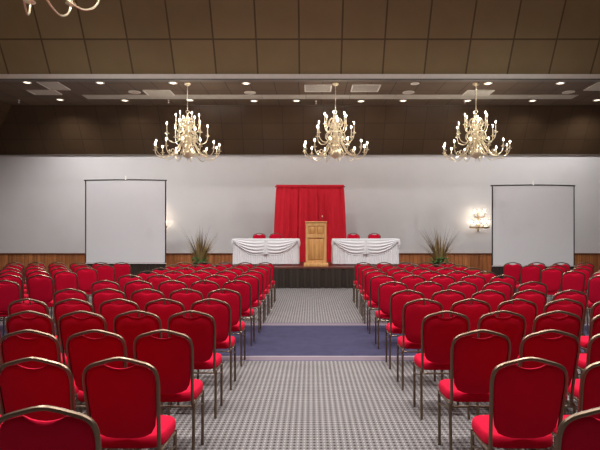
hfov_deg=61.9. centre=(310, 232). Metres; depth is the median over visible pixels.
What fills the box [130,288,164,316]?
banquet chair
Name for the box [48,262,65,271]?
banquet chair
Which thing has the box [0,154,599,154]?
trim
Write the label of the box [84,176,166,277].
projection screen
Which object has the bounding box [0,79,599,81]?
trim
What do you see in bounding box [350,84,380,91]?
ceiling vent
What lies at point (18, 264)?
banquet chair
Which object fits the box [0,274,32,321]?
banquet chair
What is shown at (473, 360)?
banquet chair
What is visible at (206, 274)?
banquet chair
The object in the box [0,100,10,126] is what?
ceiling
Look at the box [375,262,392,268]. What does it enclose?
banquet chair
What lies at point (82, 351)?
banquet chair
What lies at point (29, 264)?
banquet chair
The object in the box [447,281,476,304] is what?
banquet chair
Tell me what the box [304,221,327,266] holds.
lectern
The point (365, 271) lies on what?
banquet chair
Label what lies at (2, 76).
trim
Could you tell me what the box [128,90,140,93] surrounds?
ceiling speaker
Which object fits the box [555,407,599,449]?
banquet chair
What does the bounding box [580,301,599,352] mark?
banquet chair
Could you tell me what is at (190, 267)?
banquet chair
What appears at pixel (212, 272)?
banquet chair
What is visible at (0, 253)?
trim
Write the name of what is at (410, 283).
banquet chair
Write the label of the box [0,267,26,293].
banquet chair
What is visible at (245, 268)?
banquet chair
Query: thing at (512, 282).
banquet chair
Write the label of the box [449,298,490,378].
banquet chair
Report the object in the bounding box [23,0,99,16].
chandelier
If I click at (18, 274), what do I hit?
banquet chair
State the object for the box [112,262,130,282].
banquet chair
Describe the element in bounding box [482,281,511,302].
banquet chair
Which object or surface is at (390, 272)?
banquet chair
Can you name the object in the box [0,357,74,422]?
banquet chair
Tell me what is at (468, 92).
ceiling vent
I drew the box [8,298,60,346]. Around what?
banquet chair
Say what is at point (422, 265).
banquet chair
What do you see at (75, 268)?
banquet chair
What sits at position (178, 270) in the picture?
banquet chair
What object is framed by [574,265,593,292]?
banquet chair
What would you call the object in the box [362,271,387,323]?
banquet chair
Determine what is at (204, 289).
banquet chair
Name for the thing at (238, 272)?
banquet chair
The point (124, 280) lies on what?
banquet chair
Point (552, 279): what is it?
banquet chair
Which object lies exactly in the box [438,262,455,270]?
banquet chair
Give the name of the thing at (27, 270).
banquet chair
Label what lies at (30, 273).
banquet chair
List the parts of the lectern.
panel, panel, panel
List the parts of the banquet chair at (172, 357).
backrest, frame, seat, leg, seat frame, leg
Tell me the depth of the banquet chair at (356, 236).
17.88 m
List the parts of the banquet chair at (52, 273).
frame, backrest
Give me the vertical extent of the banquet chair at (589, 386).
1.024 m
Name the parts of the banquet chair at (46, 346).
backrest, frame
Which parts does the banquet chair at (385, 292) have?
leg, seat, frame, backrest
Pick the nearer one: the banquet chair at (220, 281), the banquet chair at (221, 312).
the banquet chair at (221, 312)
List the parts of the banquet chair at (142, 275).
backrest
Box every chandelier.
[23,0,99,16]
[154,82,220,161]
[303,82,368,161]
[443,82,510,161]
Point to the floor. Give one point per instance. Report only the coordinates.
(314, 376)
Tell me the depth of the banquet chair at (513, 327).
4.67 m
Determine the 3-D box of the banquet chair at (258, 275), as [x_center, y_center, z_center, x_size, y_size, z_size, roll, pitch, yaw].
[-1.133,1.230,9.799,0.468,1.024,0.493,0,0,0]
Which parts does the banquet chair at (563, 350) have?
backrest, frame, leg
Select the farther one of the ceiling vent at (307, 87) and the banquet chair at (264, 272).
the ceiling vent at (307, 87)
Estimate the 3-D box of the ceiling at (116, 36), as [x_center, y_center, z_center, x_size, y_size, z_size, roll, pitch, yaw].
[0.000,-6.280,14.563,20.600,3.020,1.778,0,0,0]
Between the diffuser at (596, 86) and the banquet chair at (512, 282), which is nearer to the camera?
the banquet chair at (512, 282)
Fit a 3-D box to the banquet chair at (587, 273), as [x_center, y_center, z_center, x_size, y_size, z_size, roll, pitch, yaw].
[5.620,1.230,10.642,0.468,1.024,0.493,0,0,5]
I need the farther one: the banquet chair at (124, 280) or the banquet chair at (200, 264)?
the banquet chair at (200, 264)
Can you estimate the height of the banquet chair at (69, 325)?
1.024 m
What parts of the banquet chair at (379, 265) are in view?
backrest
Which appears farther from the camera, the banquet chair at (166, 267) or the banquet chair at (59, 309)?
the banquet chair at (166, 267)
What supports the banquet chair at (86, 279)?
on the floor
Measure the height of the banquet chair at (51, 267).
1.024 m
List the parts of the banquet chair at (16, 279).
backrest, frame, seat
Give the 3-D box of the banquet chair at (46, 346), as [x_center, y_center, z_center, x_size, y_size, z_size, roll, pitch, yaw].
[-2.114,1.230,3.965,0.468,1.024,0.493,0,0,0]
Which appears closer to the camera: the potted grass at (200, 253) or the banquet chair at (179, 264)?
the banquet chair at (179, 264)
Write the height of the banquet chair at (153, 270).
1.024 m
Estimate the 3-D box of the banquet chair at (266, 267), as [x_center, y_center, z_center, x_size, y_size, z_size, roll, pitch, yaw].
[-1.133,1.230,11.660,0.468,1.024,0.493,0,0,-1]
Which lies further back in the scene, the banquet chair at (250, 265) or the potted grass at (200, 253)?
the potted grass at (200, 253)
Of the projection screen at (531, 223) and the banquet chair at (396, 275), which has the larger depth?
the projection screen at (531, 223)
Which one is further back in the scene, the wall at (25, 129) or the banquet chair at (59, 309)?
the wall at (25, 129)
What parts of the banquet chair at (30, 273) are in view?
backrest, frame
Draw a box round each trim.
[0,74,599,78]
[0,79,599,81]
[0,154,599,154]
[0,253,599,253]
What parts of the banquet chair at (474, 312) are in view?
backrest, frame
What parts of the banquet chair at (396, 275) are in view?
frame, backrest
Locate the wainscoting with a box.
[0,254,599,274]
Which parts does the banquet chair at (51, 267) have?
backrest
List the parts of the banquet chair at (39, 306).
backrest, frame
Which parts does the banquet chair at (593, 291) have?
leg, frame, backrest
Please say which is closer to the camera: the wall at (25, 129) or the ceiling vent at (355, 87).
the ceiling vent at (355, 87)
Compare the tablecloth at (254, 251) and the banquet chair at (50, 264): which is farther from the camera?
the tablecloth at (254, 251)
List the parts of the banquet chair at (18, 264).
backrest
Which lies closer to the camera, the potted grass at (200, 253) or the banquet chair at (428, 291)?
the banquet chair at (428, 291)
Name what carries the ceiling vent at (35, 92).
in the ceiling at (11, 93)
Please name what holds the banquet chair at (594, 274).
on the floor
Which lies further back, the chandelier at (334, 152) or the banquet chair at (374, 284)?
the chandelier at (334, 152)
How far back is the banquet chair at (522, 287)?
7.46 m
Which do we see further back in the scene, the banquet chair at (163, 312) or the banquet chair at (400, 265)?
the banquet chair at (400, 265)
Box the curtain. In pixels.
[274,185,345,261]
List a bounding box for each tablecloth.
[231,239,299,263]
[331,239,399,263]
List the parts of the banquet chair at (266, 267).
backrest, frame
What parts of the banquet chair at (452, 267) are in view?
backrest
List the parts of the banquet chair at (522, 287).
backrest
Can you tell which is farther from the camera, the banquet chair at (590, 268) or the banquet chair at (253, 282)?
the banquet chair at (590, 268)
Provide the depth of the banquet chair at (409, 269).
11.37 m
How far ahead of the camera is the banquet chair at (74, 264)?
12.39 m
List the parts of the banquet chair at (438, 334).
leg, leg, seat, frame, backrest, leg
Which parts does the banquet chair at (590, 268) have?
backrest, frame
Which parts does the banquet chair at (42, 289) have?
backrest, frame, seat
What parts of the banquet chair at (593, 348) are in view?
seat frame, seat, frame, backrest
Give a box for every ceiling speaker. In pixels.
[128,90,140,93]
[244,91,255,93]
[403,91,413,93]
[562,90,574,93]
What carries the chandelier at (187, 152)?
hanging from the ceiling at (11, 93)
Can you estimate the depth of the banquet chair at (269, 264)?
12.45 m
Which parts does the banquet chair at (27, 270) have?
backrest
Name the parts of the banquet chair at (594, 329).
seat, frame, backrest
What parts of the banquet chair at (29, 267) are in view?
backrest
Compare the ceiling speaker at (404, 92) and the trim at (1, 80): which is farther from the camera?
the ceiling speaker at (404, 92)
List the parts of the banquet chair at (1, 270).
backrest, frame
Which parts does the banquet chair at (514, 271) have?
backrest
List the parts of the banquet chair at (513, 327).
leg, frame, backrest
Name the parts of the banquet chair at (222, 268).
backrest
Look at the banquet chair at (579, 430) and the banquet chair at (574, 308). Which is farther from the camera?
the banquet chair at (574, 308)
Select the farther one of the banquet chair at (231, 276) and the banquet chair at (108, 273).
the banquet chair at (108, 273)
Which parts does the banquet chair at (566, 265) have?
backrest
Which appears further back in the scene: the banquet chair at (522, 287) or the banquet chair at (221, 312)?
the banquet chair at (522, 287)
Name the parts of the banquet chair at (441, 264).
backrest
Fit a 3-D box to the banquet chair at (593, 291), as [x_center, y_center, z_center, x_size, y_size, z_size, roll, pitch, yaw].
[5.023,1.230,8.822,0.468,1.024,0.493,0,0,5]
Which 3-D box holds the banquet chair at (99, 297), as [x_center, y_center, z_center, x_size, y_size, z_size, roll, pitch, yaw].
[-2.639,1.230,6.741,0.468,1.024,0.493,0,0,0]
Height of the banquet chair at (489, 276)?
1.024 m
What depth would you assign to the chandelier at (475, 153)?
15.85 m
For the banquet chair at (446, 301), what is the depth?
6.37 m
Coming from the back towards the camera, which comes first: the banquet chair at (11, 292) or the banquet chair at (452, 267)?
the banquet chair at (452, 267)
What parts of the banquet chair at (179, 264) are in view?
backrest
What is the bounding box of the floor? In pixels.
[0,288,590,449]
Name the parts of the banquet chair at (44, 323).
backrest, frame, seat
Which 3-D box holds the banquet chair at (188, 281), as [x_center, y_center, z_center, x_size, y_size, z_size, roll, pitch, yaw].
[-2.131,1.230,8.925,0.468,1.024,0.493,0,0,1]
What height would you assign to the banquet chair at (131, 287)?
1.024 m
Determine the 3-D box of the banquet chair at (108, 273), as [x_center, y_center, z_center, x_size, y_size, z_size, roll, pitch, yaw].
[-4.723,1.230,11.642,0.468,1.024,0.493,0,0,-4]
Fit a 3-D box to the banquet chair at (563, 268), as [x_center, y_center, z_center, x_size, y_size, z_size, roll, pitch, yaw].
[5.622,1.230,11.631,0.468,1.024,0.493,0,0,4]
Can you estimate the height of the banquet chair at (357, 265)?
1.024 m
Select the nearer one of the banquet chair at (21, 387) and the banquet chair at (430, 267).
the banquet chair at (21, 387)
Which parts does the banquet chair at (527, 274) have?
backrest, frame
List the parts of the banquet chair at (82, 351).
seat, backrest, frame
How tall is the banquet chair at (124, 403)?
1.024 m
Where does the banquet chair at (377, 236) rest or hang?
on the stage platform
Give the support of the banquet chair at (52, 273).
on the floor
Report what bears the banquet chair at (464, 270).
on the floor
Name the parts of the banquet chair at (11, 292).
leg, seat, backrest, frame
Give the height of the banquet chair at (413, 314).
1.024 m
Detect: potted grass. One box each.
[182,228,219,267]
[419,226,459,267]
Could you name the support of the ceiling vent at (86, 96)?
in the ceiling at (11, 93)
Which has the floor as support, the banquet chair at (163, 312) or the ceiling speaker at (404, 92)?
the banquet chair at (163, 312)
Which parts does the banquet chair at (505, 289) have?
backrest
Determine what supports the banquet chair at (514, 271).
on the floor
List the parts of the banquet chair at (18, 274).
backrest, frame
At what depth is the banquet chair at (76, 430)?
2.09 m
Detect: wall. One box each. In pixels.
[0,105,599,153]
[0,155,599,252]
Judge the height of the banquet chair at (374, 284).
1.024 m
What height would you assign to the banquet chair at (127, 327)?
1.024 m
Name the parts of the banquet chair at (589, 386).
seat, frame, backrest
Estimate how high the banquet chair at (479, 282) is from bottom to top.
1.024 m
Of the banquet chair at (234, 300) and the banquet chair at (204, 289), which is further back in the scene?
the banquet chair at (204, 289)
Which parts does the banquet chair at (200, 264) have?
backrest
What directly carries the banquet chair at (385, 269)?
on the floor
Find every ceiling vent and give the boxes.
[26,90,61,94]
[82,95,577,98]
[142,90,174,95]
[304,84,331,91]
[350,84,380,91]
[462,90,494,95]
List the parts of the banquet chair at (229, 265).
backrest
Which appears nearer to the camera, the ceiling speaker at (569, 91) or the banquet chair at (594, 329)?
the banquet chair at (594, 329)
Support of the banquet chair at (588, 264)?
on the floor
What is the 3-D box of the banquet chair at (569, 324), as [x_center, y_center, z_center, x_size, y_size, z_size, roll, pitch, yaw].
[2.301,1.230,4.877,0.468,1.024,0.493,0,0,0]
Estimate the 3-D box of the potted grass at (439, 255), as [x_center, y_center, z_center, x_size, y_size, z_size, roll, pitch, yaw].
[4.652,0.688,18.034,2.010,2.104,1.232,0,0,-11]
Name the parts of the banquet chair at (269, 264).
backrest, frame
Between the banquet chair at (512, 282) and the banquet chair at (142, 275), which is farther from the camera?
the banquet chair at (142, 275)
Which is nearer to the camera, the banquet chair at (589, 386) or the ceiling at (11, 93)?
the banquet chair at (589, 386)
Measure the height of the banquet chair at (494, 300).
1.024 m
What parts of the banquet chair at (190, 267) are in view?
backrest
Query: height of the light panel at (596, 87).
0.024 m
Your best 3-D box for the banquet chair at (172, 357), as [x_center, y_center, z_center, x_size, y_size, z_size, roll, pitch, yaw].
[-1.111,1.230,3.965,0.468,1.024,0.493,0,0,0]
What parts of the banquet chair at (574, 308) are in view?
backrest, frame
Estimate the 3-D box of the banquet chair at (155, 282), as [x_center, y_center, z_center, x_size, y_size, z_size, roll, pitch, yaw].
[-2.637,1.230,8.901,0.468,1.024,0.493,0,0,1]
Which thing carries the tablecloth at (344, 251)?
on the banquet table
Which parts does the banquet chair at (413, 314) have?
leg, leg, seat, backrest, frame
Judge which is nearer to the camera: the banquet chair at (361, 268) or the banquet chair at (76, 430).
the banquet chair at (76, 430)
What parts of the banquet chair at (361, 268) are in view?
backrest, frame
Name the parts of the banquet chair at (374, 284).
seat, backrest, frame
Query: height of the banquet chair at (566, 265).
1.024 m
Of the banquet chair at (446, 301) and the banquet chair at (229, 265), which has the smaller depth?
the banquet chair at (446, 301)
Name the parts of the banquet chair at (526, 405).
leg, seat frame, seat, backrest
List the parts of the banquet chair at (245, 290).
backrest, frame, seat, leg, leg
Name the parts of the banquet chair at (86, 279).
backrest, frame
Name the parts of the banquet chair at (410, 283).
frame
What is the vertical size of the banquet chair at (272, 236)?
1.070 m
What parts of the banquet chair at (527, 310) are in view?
frame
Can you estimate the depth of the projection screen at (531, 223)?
17.01 m
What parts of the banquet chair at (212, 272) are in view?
backrest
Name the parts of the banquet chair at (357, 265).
backrest, frame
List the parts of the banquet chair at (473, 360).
leg, seat frame, leg, seat, backrest, frame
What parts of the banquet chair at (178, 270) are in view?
backrest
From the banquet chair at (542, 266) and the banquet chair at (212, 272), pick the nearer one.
the banquet chair at (212, 272)
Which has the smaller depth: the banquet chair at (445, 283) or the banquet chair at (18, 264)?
the banquet chair at (445, 283)
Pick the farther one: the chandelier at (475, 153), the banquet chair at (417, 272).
the chandelier at (475, 153)
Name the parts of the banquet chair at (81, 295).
backrest, frame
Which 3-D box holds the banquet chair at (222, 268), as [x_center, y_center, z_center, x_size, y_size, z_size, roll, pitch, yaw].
[-2.140,1.230,11.665,0.468,1.024,0.493,0,0,0]
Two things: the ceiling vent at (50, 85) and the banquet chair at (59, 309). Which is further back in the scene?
the ceiling vent at (50, 85)
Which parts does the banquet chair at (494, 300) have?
frame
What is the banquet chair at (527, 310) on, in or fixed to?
on the floor
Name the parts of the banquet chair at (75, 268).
frame, backrest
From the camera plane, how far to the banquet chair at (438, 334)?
4.67 m
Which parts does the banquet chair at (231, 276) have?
frame, backrest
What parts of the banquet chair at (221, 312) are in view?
backrest, frame, seat, leg, leg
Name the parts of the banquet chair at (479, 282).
frame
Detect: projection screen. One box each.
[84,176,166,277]
[490,181,574,283]
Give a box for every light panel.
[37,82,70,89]
[583,82,599,90]
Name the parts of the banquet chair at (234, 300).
backrest, frame, seat, leg, leg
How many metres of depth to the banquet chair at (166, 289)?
7.67 m
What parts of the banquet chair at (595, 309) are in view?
seat, frame, backrest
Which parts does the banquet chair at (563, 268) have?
backrest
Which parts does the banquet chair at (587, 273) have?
backrest, frame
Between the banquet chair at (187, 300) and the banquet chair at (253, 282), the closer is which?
the banquet chair at (187, 300)
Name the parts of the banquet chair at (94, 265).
backrest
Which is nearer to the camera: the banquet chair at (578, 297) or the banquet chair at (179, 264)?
the banquet chair at (578, 297)
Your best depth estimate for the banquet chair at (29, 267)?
11.41 m
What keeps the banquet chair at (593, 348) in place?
on the floor
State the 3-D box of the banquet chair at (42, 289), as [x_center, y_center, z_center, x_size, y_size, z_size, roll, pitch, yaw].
[-4.723,1.230,8.904,0.468,1.024,0.493,0,0,-4]
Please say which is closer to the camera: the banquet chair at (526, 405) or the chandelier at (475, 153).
the banquet chair at (526, 405)
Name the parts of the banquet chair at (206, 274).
frame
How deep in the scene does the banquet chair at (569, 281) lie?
9.55 m
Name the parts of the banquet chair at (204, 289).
frame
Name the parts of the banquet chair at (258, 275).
backrest, frame, leg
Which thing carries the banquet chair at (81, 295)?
on the floor
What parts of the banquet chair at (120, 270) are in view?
backrest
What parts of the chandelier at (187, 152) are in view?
arm, arm, arm, arm, arm, arm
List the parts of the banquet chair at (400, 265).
backrest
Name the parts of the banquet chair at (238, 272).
backrest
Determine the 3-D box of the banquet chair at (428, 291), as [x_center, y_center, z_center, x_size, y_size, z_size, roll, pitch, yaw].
[1.755,1.230,7.704,0.468,1.024,0.493,0,0,0]
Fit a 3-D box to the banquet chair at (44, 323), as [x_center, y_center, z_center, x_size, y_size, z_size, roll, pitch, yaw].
[-2.622,1.230,4.875,0.468,1.024,0.493,0,0,0]
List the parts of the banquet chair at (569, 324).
backrest, frame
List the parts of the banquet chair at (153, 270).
backrest, frame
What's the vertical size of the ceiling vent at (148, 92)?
0.030 m
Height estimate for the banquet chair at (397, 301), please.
1.024 m
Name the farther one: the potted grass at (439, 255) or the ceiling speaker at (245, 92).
the potted grass at (439, 255)
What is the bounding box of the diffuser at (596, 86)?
[586,83,599,89]
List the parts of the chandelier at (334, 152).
arm, arm, arm, arm, arm, arm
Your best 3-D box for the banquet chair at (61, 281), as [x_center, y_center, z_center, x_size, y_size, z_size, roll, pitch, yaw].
[-4.716,1.230,9.798,0.468,1.024,0.493,0,0,-4]
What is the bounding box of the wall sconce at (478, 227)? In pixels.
[469,210,489,230]
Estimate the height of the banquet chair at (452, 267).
1.024 m
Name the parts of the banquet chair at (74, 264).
backrest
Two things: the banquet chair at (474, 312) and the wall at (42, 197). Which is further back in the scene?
the wall at (42, 197)
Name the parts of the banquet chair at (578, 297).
backrest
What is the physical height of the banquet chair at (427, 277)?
1.024 m
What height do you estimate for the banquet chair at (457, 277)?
1.024 m
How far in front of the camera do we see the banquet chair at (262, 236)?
17.88 m
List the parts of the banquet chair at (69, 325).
backrest, frame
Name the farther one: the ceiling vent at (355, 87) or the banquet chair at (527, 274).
the ceiling vent at (355, 87)
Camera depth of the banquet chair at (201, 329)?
4.69 m
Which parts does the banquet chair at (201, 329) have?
backrest, frame, seat, leg, leg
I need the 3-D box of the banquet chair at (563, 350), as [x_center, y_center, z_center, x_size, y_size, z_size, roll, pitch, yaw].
[1.796,1.230,3.965,0.468,1.024,0.493,0,0,0]
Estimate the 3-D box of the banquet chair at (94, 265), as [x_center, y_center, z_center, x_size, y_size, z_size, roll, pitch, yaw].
[-5.244,1.230,12.653,0.468,1.024,0.493,0,0,-4]
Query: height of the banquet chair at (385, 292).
1.024 m
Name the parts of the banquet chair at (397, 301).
leg, leg, seat, backrest, frame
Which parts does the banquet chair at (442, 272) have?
backrest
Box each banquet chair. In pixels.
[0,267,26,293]
[0,271,28,317]
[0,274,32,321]
[0,280,20,336]
[0,329,82,412]
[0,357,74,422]
[0,405,101,449]
[3,264,26,288]
[5,262,25,283]
[5,310,67,366]
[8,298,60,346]
[25,264,44,271]
[25,267,54,293]
[27,262,45,269]
[27,270,55,317]
[27,274,54,325]
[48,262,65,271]
[49,264,68,307]
[50,267,78,290]
[53,288,87,335]
[53,298,93,352]
[54,271,77,293]
[58,311,106,400]
[66,329,127,449]
[70,262,88,301]
[72,264,91,289]
[76,267,97,295]
[82,357,176,449]
[91,280,120,294]
[92,262,109,270]
[92,288,126,313]
[95,264,115,284]
[99,298,139,332]
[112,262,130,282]
[113,310,171,414]
[117,274,143,293]
[124,280,153,302]
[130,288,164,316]
[133,329,203,449]
[136,270,159,280]
[144,298,185,338]
[146,274,171,292]
[150,267,171,277]
[158,280,187,304]
[162,271,184,284]
[164,264,183,273]
[167,310,222,418]
[169,288,203,317]
[174,267,194,277]
[176,262,193,270]
[176,274,201,293]
[186,265,204,273]
[189,270,210,283]
[190,280,219,303]
[190,298,235,389]
[196,262,212,270]
[198,267,218,277]
[204,274,228,293]
[207,288,245,365]
[208,264,226,272]
[214,270,239,319]
[216,262,232,269]
[222,267,243,275]
[222,280,254,345]
[230,264,249,273]
[233,274,260,332]
[236,262,253,268]
[241,271,265,323]
[247,267,269,315]
[251,264,272,308]
[253,233,265,238]
[257,262,275,302]
[269,233,281,238]
[347,233,359,238]
[353,262,371,302]
[356,265,377,308]
[360,267,382,315]
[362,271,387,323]
[367,275,395,333]
[368,233,380,238]
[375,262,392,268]
[375,281,407,348]
[381,265,399,274]
[385,290,424,368]
[386,268,406,277]
[388,271,414,319]
[397,262,413,269]
[397,298,443,389]
[400,275,425,294]
[404,265,422,273]
[411,268,432,278]
[413,281,442,304]
[413,311,469,419]
[418,262,434,270]
[418,271,441,285]
[427,265,445,273]
[429,275,455,294]
[430,289,465,317]
[436,267,456,278]
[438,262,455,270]
[438,329,510,449]
[445,271,468,284]
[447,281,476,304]
[449,265,467,273]
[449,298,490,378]
[459,275,485,293]
[462,268,482,278]
[466,310,525,415]
[470,290,505,316]
[470,357,567,449]
[473,271,496,283]
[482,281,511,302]
[490,275,515,295]
[496,299,537,335]
[503,262,521,291]
[511,289,546,315]
[515,265,540,292]
[517,281,547,295]
[517,310,581,403]
[518,329,579,449]
[527,262,545,284]
[540,268,562,296]
[543,298,584,373]
[547,265,566,291]
[549,361,599,449]
[551,262,569,300]
[552,290,587,351]
[553,271,585,323]
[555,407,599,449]
[563,333,599,414]
[569,314,599,400]
[570,268,590,315]
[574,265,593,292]
[576,262,593,293]
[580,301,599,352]
[584,272,599,308]
[586,275,599,333]
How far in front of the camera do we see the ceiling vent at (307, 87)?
16.35 m
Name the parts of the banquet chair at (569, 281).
backrest, frame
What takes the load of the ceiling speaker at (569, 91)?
attached to the ceiling at (11, 93)
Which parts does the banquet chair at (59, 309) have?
backrest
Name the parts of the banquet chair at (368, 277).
leg, seat, frame, backrest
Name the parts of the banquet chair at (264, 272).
backrest, frame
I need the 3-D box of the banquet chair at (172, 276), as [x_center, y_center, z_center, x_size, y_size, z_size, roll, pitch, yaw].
[-2.636,1.230,9.791,0.468,1.024,0.493,0,0,-1]
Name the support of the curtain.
on the stage platform
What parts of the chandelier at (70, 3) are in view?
arm, arm, arm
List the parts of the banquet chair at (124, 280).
frame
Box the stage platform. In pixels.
[214,262,417,287]
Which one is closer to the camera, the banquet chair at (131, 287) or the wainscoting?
the banquet chair at (131, 287)
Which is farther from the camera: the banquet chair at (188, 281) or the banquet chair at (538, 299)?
the banquet chair at (188, 281)
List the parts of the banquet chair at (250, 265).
backrest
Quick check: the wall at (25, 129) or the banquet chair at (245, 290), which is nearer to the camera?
the banquet chair at (245, 290)
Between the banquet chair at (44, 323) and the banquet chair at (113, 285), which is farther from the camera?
the banquet chair at (113, 285)
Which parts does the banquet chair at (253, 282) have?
backrest, frame, seat, leg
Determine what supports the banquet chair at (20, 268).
on the floor
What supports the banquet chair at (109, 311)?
on the floor
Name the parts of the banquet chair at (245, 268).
backrest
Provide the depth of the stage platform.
15.79 m
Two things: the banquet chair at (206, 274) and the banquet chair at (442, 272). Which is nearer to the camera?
the banquet chair at (206, 274)
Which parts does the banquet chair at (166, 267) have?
backrest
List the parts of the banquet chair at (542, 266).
backrest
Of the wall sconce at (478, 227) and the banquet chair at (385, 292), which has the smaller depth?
the banquet chair at (385, 292)
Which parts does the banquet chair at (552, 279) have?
backrest, seat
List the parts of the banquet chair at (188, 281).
frame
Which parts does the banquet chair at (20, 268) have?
backrest, frame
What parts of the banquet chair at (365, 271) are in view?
backrest, frame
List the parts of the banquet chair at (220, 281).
frame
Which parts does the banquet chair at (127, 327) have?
frame, backrest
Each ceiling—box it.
[0,0,599,73]
[0,82,599,104]
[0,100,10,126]

